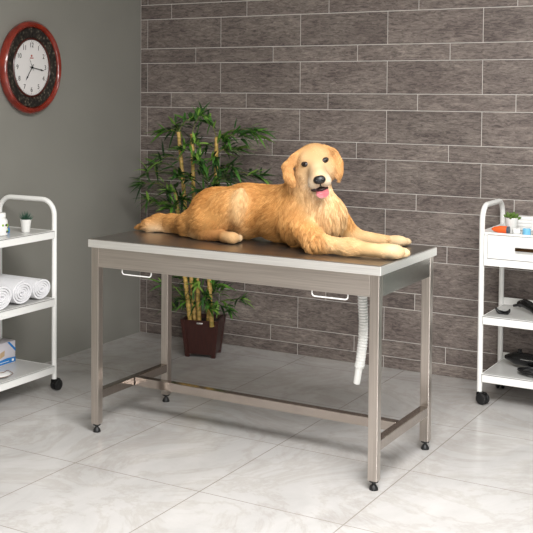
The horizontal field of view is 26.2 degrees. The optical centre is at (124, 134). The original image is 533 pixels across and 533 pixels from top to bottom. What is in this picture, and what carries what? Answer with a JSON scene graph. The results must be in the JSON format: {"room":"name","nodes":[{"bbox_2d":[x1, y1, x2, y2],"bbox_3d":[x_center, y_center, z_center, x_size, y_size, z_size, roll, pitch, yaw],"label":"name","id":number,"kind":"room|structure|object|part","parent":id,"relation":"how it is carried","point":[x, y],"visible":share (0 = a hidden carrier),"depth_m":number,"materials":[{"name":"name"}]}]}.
{"room":"veterinary exam room","nodes":[
{"label":"veterinary exam room","id":0,"kind":"room"},
{"bbox_2d":[0,0,140,362],"bbox_3d":[-1.894,-0.018,4.010,0.100,2.700,7.033,2,3,34],"label":"wall","id":1,"kind":"structure","parent":0,"point":[80,153],"depth_m":6.38,"materials":[{"name":"grey paint"}]},
{"bbox_2d":[0,20,60,113],"bbox_3d":[-0.492,-0.354,5.963,0.050,0.496,0.496,2,3,34],"label":"wall clock","id":2,"kind":"object","parent":1,"relation":"attached to","point":[30,59],"visible":1,"depth_m":5.95,"materials":[{"name":"red plastic"}]},
{"bbox_2d":[0,332,532,532],"bbox_3d":[0.438,1.453,2.511,5.716,0.100,7.233,2,3,34],"label":"floor","id":3,"kind":"structure","parent":0,"point":[186,463],"depth_m":4.61,"materials":[{"name":"tile"}]},
{"bbox_2d":[0,194,62,391],"bbox_3d":[-0.649,0.796,5.447,0.394,0.962,0.660,2,3,34],"label":"trolley","id":4,"kind":"object","parent":3,"relation":"on","point":[24,371],"visible":0.86,"depth_m":5.54,"materials":[{"name":"white metal"}]},
{"bbox_2d":[0,212,8,235],"bbox_3d":[-0.591,0.426,5.373,0.077,0.107,0.082,2,3,34],"label":"pill bottle","id":5,"kind":"object","parent":4,"relation":"on","point":[4,225],"visible":1,"depth_m":5.35,"materials":[{"name":"white plastic"}]},
{"bbox_2d":[0,286,11,309],"bbox_3d":[-0.707,0.759,5.348,0.325,0.109,0.156,2,3,34],"label":"rolled towel","id":6,"kind":"object","parent":4,"relation":"on","point":[5,292],"visible":1,"depth_m":5.28,"materials":[{"name":"white fabric"}]},
{"bbox_2d":[0,370,12,377],"bbox_3d":[-0.585,1.139,5.362,0.097,0.022,0.129,2,3,34],"label":"mask","id":7,"kind":"object","parent":4,"relation":"on","point":[3,374],"visible":1,"depth_m":5.35,"materials":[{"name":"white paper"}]},
{"bbox_2d":[0,338,14,366],"bbox_3d":[-0.646,1.087,5.561,0.078,0.112,0.250,2,3,34],"label":"glove box","id":8,"kind":"object","parent":4,"relation":"on","point":[7,346],"visible":1,"depth_m":5.60,"materials":[{"name":"white cardboard"}]},
{"bbox_2d":[0,277,31,303],"bbox_3d":[-0.619,0.749,5.484,0.320,0.112,0.145,2,3,34],"label":"rolled towel","id":9,"kind":"object","parent":4,"relation":"on","point":[21,291],"visible":0.7,"depth_m":5.39,"materials":[{"name":"white fabric"}]},
{"bbox_2d":[0,274,49,298],"bbox_3d":[-0.534,0.754,5.616,0.315,0.096,0.141,2,3,34],"label":"rolled towel","id":10,"kind":"object","parent":4,"relation":"on","point":[40,287],"visible":0.44,"depth_m":5.54,"materials":[{"name":"white fabric"}]},
{"bbox_2d":[19,212,33,232],"bbox_3d":[-0.479,0.422,5.489,0.079,0.104,0.072,2,3,34],"label":"potted succulent","id":11,"kind":"object","parent":4,"relation":"on","point":[25,221],"visible":1,"depth_m":5.47,"materials":[{"name":"white ceramic"}]},
{"bbox_2d":[20,219,30,232],"bbox_3d":[-0.480,0.443,5.493,0.057,0.063,0.057,2,3,34],"label":"pot","id":12,"kind":"object","parent":11,"relation":"attached to","point":[25,223],"depth_m":5.47,"materials":[{"name":"white ceramic"}]},
{"bbox_2d":[0,359,53,391],"bbox_3d":[-0.661,1.167,5.449,0.370,0.039,0.580,2,3,34],"label":"shelf","id":13,"kind":"object","parent":4,"relation":"attached to","point":[24,371],"depth_m":5.49,"materials":[{"name":"white metal"}]},
{"bbox_2d":[0,226,54,247],"bbox_3d":[-0.658,0.496,5.421,0.370,0.039,0.580,2,3,34],"label":"shelf","id":14,"kind":"object","parent":4,"relation":"attached to","point":[16,236],"depth_m":5.43,"materials":[{"name":"white metal"}]},
{"bbox_2d":[0,297,54,319],"bbox_3d":[-0.659,0.832,5.435,0.370,0.040,0.580,2,3,34],"label":"shelf","id":15,"kind":"object","parent":4,"relation":"attached to","point":[32,304],"depth_m":5.41,"materials":[{"name":"white metal"}]},
{"bbox_2d":[128,101,279,358],"bbox_3d":[0.408,0.526,6.322,0.932,1.437,0.450,2,3,34],"label":"bamboo","id":16,"kind":"object","parent":3,"relation":"on","point":[202,333],"visible":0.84,"depth_m":6.28,"materials":[{"name":"green plant"}]},
{"bbox_2d":[180,313,225,358],"bbox_3d":[0.448,1.136,6.376,0.273,0.214,0.273,2,3,34],"label":"planter","id":17,"kind":"object","parent":16,"relation":"attached to","point":[202,334],"depth_m":6.29,"materials":[{"name":"brown"}]},
{"bbox_2d":[88,230,436,490],"bbox_3d":[0.570,0.883,4.809,1.328,0.850,0.635,2,3,34],"label":"table","id":18,"kind":"object","parent":3,"relation":"on","point":[258,260],"visible":0.98,"depth_m":4.61,"materials":[{"name":"metal"}]},
{"bbox_3d":[-0.119,0.876,4.920,0.037,0.777,0.037,2,3,34],"label":"leg","id":19,"kind":"part","parent":18,"relation":"part of","materials":[{"name":"metal"}]},
{"bbox_3d":[0.052,0.585,4.790,0.153,0.036,0.006,2,3,34],"label":"pull handle","id":20,"kind":"part","parent":18,"relation":"part of","materials":[{"name":"white metal"}]},
{"bbox_3d":[0.202,0.857,5.401,0.037,0.777,0.037,2,3,34],"label":"leg","id":21,"kind":"part","parent":18,"relation":"part of","materials":[{"name":"metal"}]},
{"bbox_2d":[133,143,410,258],"bbox_3d":[0.608,0.240,4.804,1.331,0.430,0.498,2,3,34],"label":"dog","id":22,"kind":"object","parent":18,"relation":"on","point":[304,211],"visible":1,"depth_m":4.62},
{"bbox_3d":[0.784,0.607,4.303,0.153,0.036,0.006,2,3,34],"label":"pull handle","id":23,"kind":"part","parent":18,"relation":"part of","materials":[{"name":"white metal"}]},
{"bbox_3d":[0.937,0.909,4.217,0.037,0.777,0.037,2,3,34],"label":"leg","id":24,"kind":"part","parent":18,"relation":"part of","materials":[{"name":"metal"}]},
{"bbox_3d":[1.258,0.890,4.697,0.037,0.777,0.037,2,3,34],"label":"leg","id":25,"kind":"part","parent":18,"relation":"part of","materials":[{"name":"metal"}]},
{"bbox_2d":[476,199,532,404],"bbox_3d":[2.054,0.809,5.346,0.668,0.962,0.399,2,3,34],"label":"trolley","id":26,"kind":"object","parent":3,"relation":"on","point":[501,250],"visible":0.96,"depth_m":5.36,"materials":[{"name":"white metal"}]},
{"bbox_3d":[1.799,0.771,5.526,0.025,0.903,0.375,2,3,34],"label":"frame","id":27,"kind":"part","parent":26,"relation":"part of","materials":[{"name":"white metal"}]},
{"bbox_2d":[492,226,509,233],"bbox_3d":[1.793,0.453,5.374,0.082,0.036,0.037,2,3,34],"label":"tube","id":28,"kind":"object","parent":26,"relation":"on","point":[499,229],"visible":0.98,"depth_m":5.36,"materials":[{"name":"orange plastic"}]},
{"bbox_2d":[495,307,510,314],"bbox_3d":[1.820,0.850,5.413,0.072,0.037,0.034,2,3,34],"label":"goggles","id":29,"kind":"object","parent":26,"relation":"on","point":[498,311],"visible":1,"depth_m":5.41,"materials":[{"name":"black plastic"}]},
{"bbox_2d":[481,352,532,388],"bbox_3d":[2.047,1.145,5.375,0.580,0.073,0.370,2,3,34],"label":"shelf","id":30,"kind":"object","parent":26,"relation":"attached to","point":[504,372],"depth_m":5.37,"materials":[{"name":"white metal"}]},
{"bbox_2d":[482,297,532,329],"bbox_3d":[2.048,0.868,5.364,0.580,0.073,0.370,2,3,34],"label":"shelf","id":31,"kind":"object","parent":26,"relation":"attached to","point":[518,317],"depth_m":5.36,"materials":[{"name":"white metal"}]},
{"bbox_2d":[483,223,532,269],"bbox_3d":[2.049,0.538,5.350,0.580,0.169,0.370,2,3,34],"label":"drawer","id":32,"kind":"object","parent":26,"relation":"attached to","point":[511,250],"depth_m":5.30,"materials":[{"name":"white metal"}]},
{"bbox_3d":[2.041,0.533,5.336,0.540,0.108,0.342,2,3,34],"label":"drawer","id":33,"kind":"part","parent":26,"relation":"part of","materials":[{"name":"white metal"}]},
{"bbox_2d":[504,212,520,232],"bbox_3d":[1.863,0.421,5.415,0.083,0.098,0.072,2,3,34],"label":"potted succulent","id":34,"kind":"object","parent":26,"relation":"on","point":[511,219],"visible":0.94,"depth_m":5.39,"materials":[{"name":"white ceramic"}]},
{"bbox_2d":[505,217,517,232],"bbox_3d":[1.860,0.434,5.418,0.066,0.072,0.066,2,3,34],"label":"pot","id":35,"kind":"object","parent":34,"relation":"attached to","point":[512,222],"depth_m":5.39,"materials":[{"name":"white ceramic"}]},
{"bbox_2d":[513,228,520,233],"bbox_3d":[1.855,0.459,5.332,0.035,0.031,0.031,1,2,16],"label":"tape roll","id":36,"kind":"object","parent":26,"relation":"on","point":[515,230],"visible":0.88,"depth_m":5.32,"materials":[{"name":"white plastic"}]},
{"bbox_2d":[504,348,532,375],"bbox_3d":[1.925,1.093,5.407,0.172,0.093,0.304,-2,3,-36],"label":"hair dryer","id":37,"kind":"object","parent":26,"relation":"on","point":[518,357],"visible":1,"depth_m":5.45,"materials":[{"name":"black plastic"}]},
{"bbox_2d":[513,299,532,312],"bbox_3d":[1.951,0.829,5.432,0.044,0.061,0.223,0,2,-13],"label":"hair clipper","id":38,"kind":"object","parent":26,"relation":"on","point":[524,303],"visible":1,"depth_m":5.43,"materials":[{"name":"black plastic"}]},
{"bbox_3d":[1.940,0.539,5.186,0.276,0.016,0.024,2,3,34],"label":"drawer handle","id":39,"kind":"part","parent":26,"relation":"part of","materials":[{"name":"brown wood"}]},
{"bbox_2d":[522,228,530,234],"bbox_3d":[1.893,0.458,5.307,0.037,0.036,0.037,2,3,34],"label":"roll","id":40,"kind":"object","parent":26,"relation":"on","point":[526,231],"visible":0.82,"depth_m":5.29,"materials":[{"name":"blue"}]},
{"bbox_3d":[1.971,0.459,5.519,0.105,0.016,0.060,2,3,36],"label":"carton","id":41,"kind":"object","parent":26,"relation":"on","visible":0},
{"bbox_2d":[517,223,532,227],"bbox_3d":[1.975,0.442,5.516,0.098,0.016,0.060,2,3,35],"label":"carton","id":42,"kind":"object","parent":41,"relation":"on","point":[519,224],"visible":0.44,"depth_m":5.50,"materials":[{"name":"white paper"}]},
{"bbox_2d":[518,220,532,223],"bbox_3d":[1.966,0.424,5.521,0.102,0.016,0.060,2,3,33],"label":"carton","id":43,"kind":"object","parent":42,"relation":"on","point":[519,221],"visible":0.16,"depth_m":5.49,"materials":[{"name":"white cardboard"}]},
{"bbox_2d":[519,215,532,220],"bbox_3d":[1.975,0.408,5.515,0.094,0.016,0.060,2,3,31],"label":"carton","id":44,"kind":"object","parent":43,"relation":"on","point":[523,217],"visible":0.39,"depth_m":5.50,"materials":[{"name":"white cardboard"}]},
{"bbox_2d":[140,0,532,380],"bbox_3d":[1.278,-0.097,6.181,2.966,2.700,0.100,2,3,34],"label":"wall","id":45,"kind":"structure","parent":0,"point":[426,106],"depth_m":6.08,"materials":[{"name":"tile"}]}
]}

